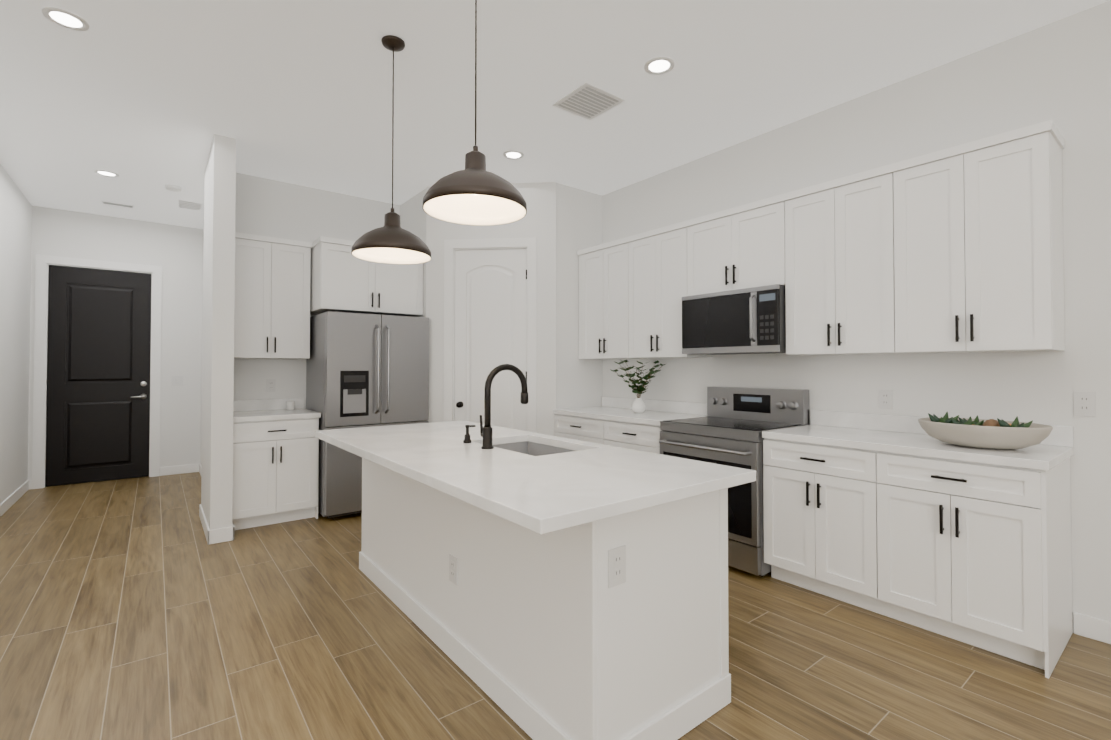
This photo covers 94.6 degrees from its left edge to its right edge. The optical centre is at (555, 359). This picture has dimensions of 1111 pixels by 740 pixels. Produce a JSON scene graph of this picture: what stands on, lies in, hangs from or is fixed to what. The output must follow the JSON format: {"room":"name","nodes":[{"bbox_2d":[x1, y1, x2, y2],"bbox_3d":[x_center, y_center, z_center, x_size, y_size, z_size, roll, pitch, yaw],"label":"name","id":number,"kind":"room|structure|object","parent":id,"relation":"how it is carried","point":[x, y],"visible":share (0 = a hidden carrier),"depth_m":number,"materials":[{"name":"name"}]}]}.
{"room":"kitchen","nodes":[
{"label":"kitchen","id":0,"kind":"room"},
{"bbox_2d":[0,164,31,503],"bbox_3d":[-4.209,-0.167,3.571,0.120,3.050,4.800,1,-1,-38],"label":"wall","id":1,"kind":"structure","parent":0,"point":[15,245],"depth_m":4.88,"materials":[{"name":"white paint"}]},
{"bbox_2d":[0,479,31,516],"bbox_3d":[-4.146,1.306,3.588,0.030,0.105,4.813,1,-1,-38],"label":"baseboard","id":2,"kind":"structure","parent":1,"relation":"attached to","point":[7,503],"depth_m":4.94,"materials":[{"name":"white wood"}]},
{"bbox_2d":[28,205,202,488],"bbox_3d":[-5.066,-0.129,5.996,1.760,3.050,0.164,1,-1,-38],"label":"wall","id":3,"kind":"structure","parent":0,"point":[106,318],"depth_m":5.92,"materials":[{"name":"white paint"}]},
{"bbox_2d":[159,464,197,475],"bbox_3d":[-4.608,1.348,6.275,0.385,0.105,0.013,1,-1,-38],"label":"baseboard","id":4,"kind":"structure","parent":3,"relation":"attached to","point":[190,468],"depth_m":6.26,"materials":[{"name":"white wood"}]},
{"bbox_2d":[200,227,203,465],"bbox_3d":[-3.679,-0.136,5.554,0.120,3.050,2.330,1,-1,-38],"label":"wall","id":5,"kind":"structure","parent":0,"point":[202,348],"depth_m":6.35,"materials":[{"name":"white paint"}]},
{"bbox_2d":[198,463,201,474],"bbox_3d":[-3.732,1.336,5.489,0.013,0.105,2.330,1,-1,-38],"label":"baseboard","id":6,"kind":"structure","parent":5,"relation":"attached to","point":[199,465],"depth_m":6.34,"materials":[{"name":"white wood"}]},
{"bbox_2d":[199,504,211,544],"bbox_3d":[-2.832,1.314,4.128,0.013,0.105,0.923,1,-1,-38],"label":"baseboard","id":7,"kind":"structure","parent":5,"relation":"attached to","point":[208,533],"depth_m":3.94,"materials":[{"name":"white wood"}]},
{"bbox_2d":[234,172,399,408],"bbox_3d":[-2.337,-0.144,5.048,1.590,3.050,0.120,1,-1,-38],"label":"wall","id":8,"kind":"structure","parent":0,"point":[273,208],"depth_m":4.84,"materials":[{"name":"white paint"}]},
{"bbox_2d":[233,398,303,411],"bbox_3d":[-2.657,0.413,4.695,0.651,0.100,0.020,1,-1,-38],"label":"backsplash","id":9,"kind":"structure","parent":8,"relation":"attached to","point":[238,405],"depth_m":4.66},
{"bbox_2d":[266,379,275,391],"bbox_3d":[-2.628,0.241,4.732,0.075,0.118,0.008,1,-1,-38],"label":"electrical outlet","id":10,"kind":"object","parent":8,"relation":"attached to","point":[270,385],"visible":1,"depth_m":4.73,"materials":[{"name":"white plastic"}]},
{"bbox_2d":[234,232,311,358],"bbox_3d":[-2.572,-0.538,4.584,0.630,1.052,0.325,1,-1,-38],"label":"upper cabinet","id":11,"kind":"object","parent":8,"relation":"attached to","point":[285,289],"depth_m":4.46,"materials":[{"name":"white paint"}]},
{"bbox_2d":[312,236,422,316],"bbox_3d":[-1.851,-0.747,4.963,0.934,0.622,0.620,1,-1,-38],"label":"upper cabinet","id":12,"kind":"object","parent":8,"relation":"attached to","point":[342,281],"depth_m":4.65,"materials":[{"name":"white paint"}]},
{"bbox_2d":[400,188,426,317],"bbox_3d":[-1.439,-0.140,5.287,0.120,3.050,0.850,1,-1,-38],"label":"wall","id":13,"kind":"structure","parent":0,"point":[412,216],"depth_m":5.14,"materials":[{"name":"white paint"}]},
{"bbox_2d":[426,182,555,435],"bbox_3d":[-0.616,-0.146,4.882,1.257,3.050,0.168,0,-1,6],"label":"wall","id":14,"kind":"structure","parent":0,"point":[490,298],"depth_m":4.87,"materials":[{"name":"white paint"}]},
{"bbox_2d":[0,0,1108,228],"bbox_3d":[-1.654,-1.786,0.834,9.060,0.100,12.700,1,-1,-38],"label":"ceiling","id":15,"kind":"structure","parent":0,"point":[146,100],"depth_m":3.13,"materials":[{"name":"white paint"}]},
{"bbox_2d":[41,7,89,30],"bbox_3d":[-2.454,-1.704,2.569,0.176,0.006,0.176,1,-1,-38],"label":"recessed light","id":16,"kind":"object","parent":15,"relation":"in","point":[65,19],"visible":1,"depth_m":2.56,"materials":[{"name":"white"}]},
{"bbox_2d":[94,169,118,176],"bbox_3d":[-4.036,-1.672,4.606,0.176,0.006,0.176,1,-1,-38],"label":"recessed light","id":17,"kind":"object","parent":15,"relation":"in","point":[106,173],"visible":0.98,"depth_m":4.60,"materials":[{"name":"white plastic"}]},
{"bbox_2d":[101,201,133,207],"bbox_3d":[-4.684,-1.658,5.483,0.260,0.008,0.100,1,-1,-38],"label":"ceiling vent","id":18,"kind":"object","parent":15,"relation":"in","point":[103,202],"depth_m":5.47,"materials":[{"name":"white metal"}]},
{"bbox_2d":[165,184,181,191],"bbox_3d":[-3.688,-1.651,4.948,0.132,0.037,0.132,1,-1,-38],"label":"smoke detector","id":19,"kind":"object","parent":15,"relation":"attached to","point":[172,188],"visible":1,"depth_m":4.91,"materials":[{"name":"white plastic"}]},
{"bbox_2d":[178,200,201,210],"bbox_3d":[-3.933,-1.657,5.513,0.200,0.008,0.300,1,-1,-38],"label":"ceiling vent","id":20,"kind":"object","parent":15,"relation":"in","point":[189,205],"depth_m":5.51,"materials":[{"name":"white metal"}]},
{"bbox_2d":[351,35,430,263],"bbox_3d":[-0.871,-1.127,2.744,0.406,1.153,0.406,1,-1,-38],"label":"pendant light","id":21,"kind":"object","parent":15,"relation":"hanging from","point":[391,241],"visible":1,"depth_m":2.71,"materials":[{"name":"brown metal"}]},
{"bbox_2d":[423,0,526,224],"bbox_3d":[-0.317,-1.151,2.035,0.406,1.128,0.406,1,-1,-38],"label":"pendant light","id":22,"kind":"object","parent":15,"relation":"hanging from","point":[474,192],"visible":1,"depth_m":2.03,"materials":[{"name":"brown metal"}]},
{"bbox_2d":[503,150,523,159],"bbox_3d":[-0.345,-1.678,4.206,0.176,0.006,0.176,1,-1,-38],"label":"recessed light","id":23,"kind":"object","parent":15,"relation":"in","point":[513,154],"visible":1,"depth_m":4.19,"materials":[{"name":"white"}]},
{"bbox_2d":[552,82,624,119],"bbox_3d":[0.216,-1.691,3.375,0.340,0.008,0.340,1,-1,-38],"label":"ceiling vent","id":24,"kind":"object","parent":15,"relation":"in","point":[586,100],"visible":1,"depth_m":3.35,"materials":[{"name":"white metal"}]},
{"bbox_2d":[644,56,674,74],"bbox_3d":[0.601,-1.698,2.965,0.176,0.006,0.176,1,-1,-38],"label":"recessed light","id":25,"kind":"object","parent":15,"relation":"in","point":[658,65],"visible":1,"depth_m":2.96,"materials":[{"name":"white plastic"}]},
{"bbox_2d":[0,472,1110,739],"bbox_3d":[-1.654,1.364,0.784,9.060,0.100,12.700,1,-1,-38],"label":"floor","id":26,"kind":"structure","parent":0,"point":[134,608],"depth_m":2.31,"materials":[{"name":"brown wood"}]},
{"bbox_2d":[201,134,235,529],"bbox_3d":[-2.775,-0.157,4.204,0.140,3.050,0.910,1,-1,-38],"label":"wall pier","id":27,"kind":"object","parent":26,"relation":"on","point":[218,348],"visible":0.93,"depth_m":3.86,"materials":[{"name":"white paint"}]},
{"bbox_2d":[232,416,319,529],"bbox_3d":[-2.475,0.935,4.446,0.641,0.869,0.625,1,-1,-38],"label":"base cabinet","id":28,"kind":"object","parent":26,"relation":"on","point":[275,462],"depth_m":4.20,"materials":[{"name":"white paint"}]},
{"bbox_2d":[233,408,319,419],"bbox_3d":[-2.468,0.479,4.452,0.651,0.040,0.635,1,-1,-38],"label":"countertop","id":29,"kind":"structure","parent":28,"relation":"on","point":[269,413],"depth_m":4.35,"materials":[{"name":"white stone"}]},
{"bbox_2d":[286,401,294,409],"bbox_3d":[-2.449,0.426,4.736,0.076,0.075,0.076,1,-1,-38],"label":"cup","id":30,"kind":"object","parent":29,"relation":"on","point":[290,405],"visible":1,"depth_m":4.71,"materials":[{"name":"white ceramic"}]},
{"bbox_2d":[306,311,428,517],"bbox_3d":[-1.767,0.490,4.840,0.908,1.774,0.828,1,-1,-38],"label":"refrigerator","id":31,"kind":"object","parent":26,"relation":"on","point":[367,370],"visible":0.73,"depth_m":4.49,"materials":[{"name":"silver metal"}]},
{"bbox_2d":[315,364,755,739],"bbox_3d":[-0.363,0.680,2.548,1.015,1.318,2.350,1,-1,-38],"label":"kitchen island","id":32,"kind":"object","parent":26,"relation":"on","point":[535,586],"visible":1,"depth_m":1.86,"materials":[{"name":"white paint"}]},
{"bbox_2d":[449,554,457,585],"bbox_3d":[-0.457,0.938,2.286,0.008,0.118,0.075,1,-1,-38],"label":"outlet","id":33,"kind":"object","parent":32,"relation":"attached to","point":[453,558],"depth_m":2.28,"materials":[{"name":"white plastic"}]},
{"bbox_2d":[315,420,755,533],"bbox_3d":[-0.363,0.450,2.552,1.015,0.040,2.350,1,-1,-38],"label":"island countertop","id":34,"kind":"structure","parent":32,"relation":"on","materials":[{"name":"white stone"}]},
{"bbox_2d":[463,425,475,442],"bbox_3d":[-0.446,0.385,2.659,0.066,0.092,0.042,1,-1,-38],"label":"soap dispenser","id":35,"kind":"object","parent":34,"relation":"on","point":[467,439],"depth_m":2.64,"materials":[{"name":"grey metal"}]},
{"bbox_2d":[480,364,527,448],"bbox_3d":[-0.260,0.225,2.555,0.266,0.408,0.102,1,-1,-38],"label":"faucet","id":36,"kind":"object","parent":34,"relation":"on","point":[486,432],"depth_m":2.47,"materials":[{"name":"grey metal"}]},
{"bbox_2d":[492,441,573,455],"bbox_3d":[-0.125,0.581,2.615,0.410,0.220,0.640,1,-1,-38],"label":"sink","id":37,"kind":"object","parent":34,"relation":"in","point":[534,448],"depth_m":2.89,"materials":[{"name":"grey metal"}]},
{"bbox_2d":[608,545,625,587],"bbox_3d":[0.196,0.657,1.627,0.075,0.118,0.008,1,-1,-38],"label":"outlet","id":38,"kind":"object","parent":32,"relation":"attached to","point":[616,553],"depth_m":1.62,"materials":[{"name":"white plastic"}]},
{"bbox_2d":[553,412,596,442],"bbox_3d":[0.458,0.938,4.672,0.625,0.869,0.731,1,-1,-38],"label":"base cabinet","id":39,"kind":"object","parent":26,"relation":"on","point":[582,428],"depth_m":4.53,"materials":[{"name":"white paint"}]},
{"bbox_2d":[597,416,662,453],"bbox_3d":[0.820,0.931,4.210,0.625,0.869,0.685,1,-1,-38],"label":"base cabinet","id":40,"kind":"object","parent":26,"relation":"on","point":[629,434],"depth_m":4.01,"materials":[{"name":"white paint"}]},
{"bbox_2d":[553,408,705,423],"bbox_3d":[0.627,0.479,4.454,0.636,0.040,1.296,1,-1,-38],"label":"countertop","id":41,"kind":"structure","parent":40,"relation":"on","point":[609,413],"depth_m":4.26,"materials":[{"name":"white stone"}]},
{"bbox_2d":[610,360,664,412],"bbox_3d":[0.687,0.227,4.449,0.528,0.464,0.553,1,-1,-38],"label":"potted plant","id":42,"kind":"object","parent":41,"relation":"on","point":[638,405],"visible":1,"depth_m":4.37,"materials":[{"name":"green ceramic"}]},
{"bbox_2d":[659,386,808,576],"bbox_3d":[1.224,0.783,3.595,0.724,1.149,0.767,1,-1,-38],"label":"range","id":43,"kind":"object","parent":26,"relation":"on","point":[731,426],"visible":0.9,"depth_m":3.40,"materials":[{"name":"silver metal"}]},
{"bbox_2d":[762,436,860,606],"bbox_3d":[1.726,0.913,3.052,0.625,0.869,0.686,1,-1,-38],"label":"base cabinet","id":44,"kind":"object","parent":26,"relation":"on","point":[812,490],"depth_m":2.89,"materials":[{"name":"white paint"}]},
{"bbox_2d":[857,448,1072,678],"bbox_3d":[2.077,0.906,2.603,0.625,0.869,0.697,1,-1,-38],"label":"base cabinet","id":45,"kind":"object","parent":26,"relation":"on","point":[909,518],"depth_m":2.36,"materials":[{"name":"white paint"}]},
{"bbox_2d":[762,424,1072,471],"bbox_3d":[1.903,0.453,2.824,0.636,0.040,1.275,1,-1,-38],"label":"countertop","id":46,"kind":"structure","parent":45,"relation":"on","point":[1039,455],"depth_m":2.60,"materials":[{"name":"white stone"}]},
{"bbox_2d":[918,412,1052,448],"bbox_3d":[2.105,0.349,2.535,0.413,0.158,0.516,1,-1,-38],"label":"decorative bowl","id":47,"kind":"object","parent":46,"relation":"on","point":[976,432],"visible":1,"depth_m":2.41,"materials":[{"name":"beige ceramic"}]},
{"bbox_2d":[556,183,602,408],"bbox_3d":[0.200,-0.144,5.027,0.620,3.050,0.100,1,-1,-38],"label":"wall","id":48,"kind":"structure","parent":0,"point":[579,383],"depth_m":4.95,"materials":[{"name":"white paint"}]},
{"bbox_2d":[602,0,1110,632],"bbox_3d":[2.586,-0.183,2.603,0.150,3.050,10.300,1,-1,-38],"label":"wall","id":49,"kind":"structure","parent":0,"point":[1058,72],"depth_m":2.84,"materials":[{"name":"white paint"}]},
{"bbox_2d":[577,239,620,358],"bbox_3d":[0.574,-0.534,4.790,0.326,1.052,0.727,1,-1,-38],"label":"upper cabinet","id":50,"kind":"object","parent":49,"relation":"attached to","point":[599,265],"depth_m":4.73,"materials":[{"name":"white paint"}]},
{"bbox_2d":[621,221,712,358],"bbox_3d":[0.953,-0.542,4.305,0.326,1.052,0.746,1,-1,-38],"label":"upper cabinet","id":51,"kind":"object","parent":49,"relation":"attached to","point":[652,261],"depth_m":4.24,"materials":[{"name":"white paint"}]},
{"bbox_2d":[673,280,784,355],"bbox_3d":[1.338,-0.263,3.711,0.447,0.435,0.770,1,-1,-38],"label":"microwave","id":52,"kind":"object","parent":49,"relation":"attached to","point":[746,318],"depth_m":3.58,"materials":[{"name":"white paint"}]},
{"bbox_2d":[685,197,772,291],"bbox_3d":[1.386,-0.781,3.756,0.326,0.592,0.780,1,-1,-38],"label":"upper cabinet","id":53,"kind":"object","parent":49,"relation":"attached to","point":[728,248],"depth_m":3.66,"materials":[{"name":"white paint"}]},
{"bbox_2d":[773,168,876,355],"bbox_3d":[1.819,-0.560,3.199,0.326,1.052,0.746,1,-1,-38],"label":"upper cabinet","id":54,"kind":"object","parent":49,"relation":"attached to","point":[825,234],"depth_m":3.12,"materials":[{"name":"white paint"}]},
{"bbox_2d":[601,396,1072,447],"bbox_3d":[1.504,0.399,3.834,0.020,0.100,3.356,1,-1,-38],"label":"backsplash","id":55,"kind":"structure","parent":49,"relation":"attached to","point":[1059,434],"depth_m":3.31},
{"bbox_2d":[879,390,892,408],"bbox_3d":[2.039,0.246,3.165,0.008,0.118,0.075,1,-1,-38],"label":"electrical outlet","id":56,"kind":"object","parent":49,"relation":"attached to","point":[885,399],"visible":1,"depth_m":3.16,"materials":[{"name":"white plastic"}]},
{"bbox_2d":[877,120,1064,353],"bbox_3d":[2.188,-0.567,2.727,0.326,1.052,0.695,1,-1,-38],"label":"upper cabinet","id":57,"kind":"object","parent":49,"relation":"attached to","point":[970,258],"depth_m":2.57,"materials":[{"name":"white paint"}]},
{"bbox_2d":[1073,392,1095,416],"bbox_3d":[2.569,0.216,2.488,0.008,0.118,0.075,1,-1,-38],"label":"electrical outlet","id":58,"kind":"object","parent":49,"relation":"attached to","point":[1084,403],"visible":1,"depth_m":2.49,"materials":[{"name":"white plastic"}]},
{"bbox_2d":[1073,612,1110,643],"bbox_3d":[4.055,1.258,0.571,0.013,0.105,4.925,1,-1,-38],"label":"baseboard","id":59,"kind":"structure","parent":49,"relation":"attached to","point":[1094,628],"depth_m":2.45,"materials":[{"name":"white wood"}]}
]}

